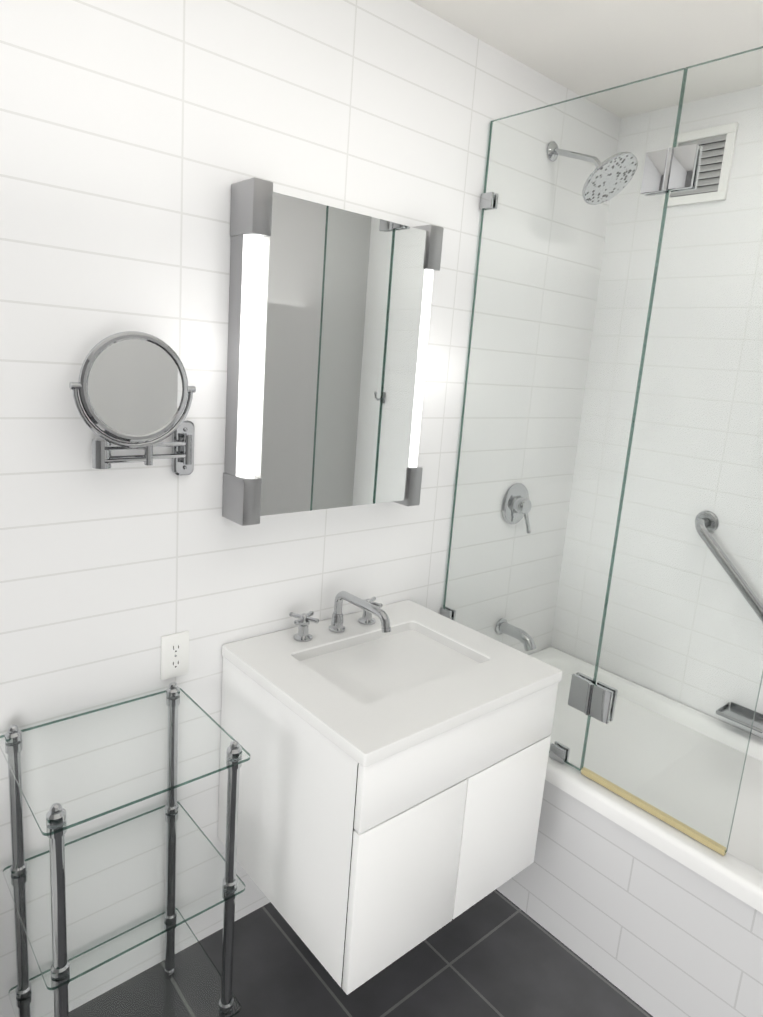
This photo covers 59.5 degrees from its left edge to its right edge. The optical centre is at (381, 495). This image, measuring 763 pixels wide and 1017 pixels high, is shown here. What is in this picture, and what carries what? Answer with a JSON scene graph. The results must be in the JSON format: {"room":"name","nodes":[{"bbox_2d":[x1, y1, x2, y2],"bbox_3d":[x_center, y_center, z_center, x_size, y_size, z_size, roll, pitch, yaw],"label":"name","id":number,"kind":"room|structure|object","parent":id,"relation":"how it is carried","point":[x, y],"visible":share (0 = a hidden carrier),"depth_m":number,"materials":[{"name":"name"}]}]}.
{"room":"bathroom","nodes":[
{"label":"bathroom","id":0,"kind":"room"},
{"bbox_2d":[0,0,620,1016],"bbox_3d":[-0.477,0.004,1.686,3.441,2.600,0.100,-6,15,-41],"label":"wall","id":1,"kind":"structure","parent":0,"point":[138,138],"depth_m":1.64,"materials":[{"name":"tile"}]},
{"bbox_2d":[69,331,195,475],"bbox_3d":[-0.524,-0.187,1.439,0.304,0.324,0.118,-6,15,-41],"label":"makeup mirror","id":2,"kind":"object","parent":1,"relation":"attached to","point":[131,386],"visible":1,"depth_m":1.38,"materials":[{"name":"silver metal"}]},
{"bbox_2d":[161,631,188,679],"bbox_3d":[-0.519,0.403,1.681,0.072,0.116,0.008,-6,15,-41],"label":"electrical outlet","id":3,"kind":"object","parent":1,"relation":"attached to","point":[174,655],"visible":1,"depth_m":1.68,"materials":[{"name":"white plastic"}]},
{"bbox_2d":[222,177,443,525],"bbox_3d":[-0.116,-0.343,1.768,0.597,0.788,0.105,-6,15,-41],"label":"medicine cabinet mirror","id":4,"kind":"object","parent":1,"relation":"attached to","point":[329,317],"visible":1,"depth_m":1.68,"materials":[{"name":"silver mirror"}]},
{"bbox_2d":[218,591,561,994],"bbox_3d":[0.011,0.655,1.812,0.679,0.709,0.603,-6,15,-41],"label":"bathroom vanity","id":5,"kind":"object","parent":1,"relation":"attached to","point":[392,777],"visible":1,"depth_m":1.60,"materials":[{"name":"white paint"}]},
{"bbox_2d":[289,591,391,642],"bbox_3d":[-0.068,0.343,1.842,0.316,0.124,0.264,-6,15,-41],"label":"vanity faucet","id":6,"kind":"object","parent":5,"relation":"on","point":[373,621],"depth_m":1.89,"materials":[{"name":"silver metal"}]},
{"bbox_2d":[495,618,535,650],"bbox_3d":[0.514,0.530,2.525,0.064,0.082,0.166,-6,15,-41],"label":"tub spout","id":7,"kind":"object","parent":1,"relation":"attached to","point":[512,631],"depth_m":2.51,"materials":[{"name":"silver metal"}]},
{"bbox_2d":[501,483,530,533],"bbox_3d":[0.514,0.051,2.468,0.156,0.185,0.058,-6,15,-41],"label":"shower valve","id":8,"kind":"object","parent":1,"relation":"attached to","point":[517,506],"depth_m":2.46,"materials":[{"name":"silver metal"}]},
{"bbox_2d":[547,141,637,204],"bbox_3d":[0.663,-1.044,2.137,0.184,0.215,0.301,-6,15,-41],"label":"shower head","id":9,"kind":"object","parent":1,"relation":"attached to","point":[607,180],"depth_m":2.09},
{"bbox_2d":[69,889,652,1016],"bbox_3d":[0.204,1.562,1.076,3.441,0.100,2.500,-6,15,-41],"label":"floor","id":10,"kind":"structure","parent":0,"point":[495,953],"depth_m":1.84,"materials":[{"name":"tile"}]},
{"bbox_2d":[0,682,249,1016],"bbox_3d":[-0.577,0.924,1.502,0.410,0.860,0.365,-6,15,-41],"label":"shelf unit","id":11,"kind":"object","parent":10,"relation":"on","point":[57,827],"visible":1,"depth_m":1.47,"materials":[{"name":"clear glass"}]},
{"bbox_2d":[497,647,762,1016],"bbox_3d":[0.938,1.088,2.077,0.754,0.535,1.596,-6,15,-41],"label":"bathtub","id":12,"kind":"object","parent":10,"relation":"on","point":[652,915],"visible":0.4,"depth_m":1.89,"materials":[{"name":"white plastic"}]},
{"bbox_2d":[440,46,762,855],"bbox_3d":[0.590,-0.119,1.837,0.040,1.866,1.012,-6,15,-41],"label":"screen","id":13,"kind":"object","parent":12,"relation":"on","point":[672,170],"visible":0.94,"depth_m":1.77,"materials":[{"name":"clear glass"}]},
{"bbox_2d":[410,0,762,117],"bbox_3d":[0.404,-1.076,0.537,3.441,0.100,2.500,-6,15,-41],"label":"ceiling","id":14,"kind":"structure","parent":0,"point":[582,47],"depth_m":1.89,"materials":[{"name":"white paint"}]},
{"bbox_2d":[551,85,762,737],"bbox_3d":[1.599,0.126,1.857,0.100,2.600,2.400,-6,15,-41],"label":"wall","id":15,"kind":"structure","parent":0,"point":[631,128],"depth_m":2.38,"materials":[{"name":"tile"}]},
{"bbox_2d":[660,122,738,207],"bbox_3d":[1.063,-1.103,2.245,0.014,0.232,0.220,-6,15,-41],"label":"air vent","id":16,"kind":"object","parent":15,"relation":"in","point":[721,148],"depth_m":2.21,"materials":[{"name":"white plastic"}]},
{"bbox_2d":[695,511,762,622],"bbox_3d":[1.238,0.373,2.155,0.091,0.545,0.570,-6,15,-41],"label":"grab rail","id":17,"kind":"object","parent":15,"relation":"attached to","point":[732,572],"depth_m":2.21,"materials":[{"name":"silver metal"}]},
{"bbox_2d":[716,702,762,732],"bbox_3d":[1.209,0.742,2.225,0.100,0.032,0.147,-6,15,-41],"label":"soap dish","id":18,"kind":"object","parent":15,"relation":"attached to","point":[736,713],"visible":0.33,"depth_m":2.23,"materials":[{"name":"silver metal"}]}
]}

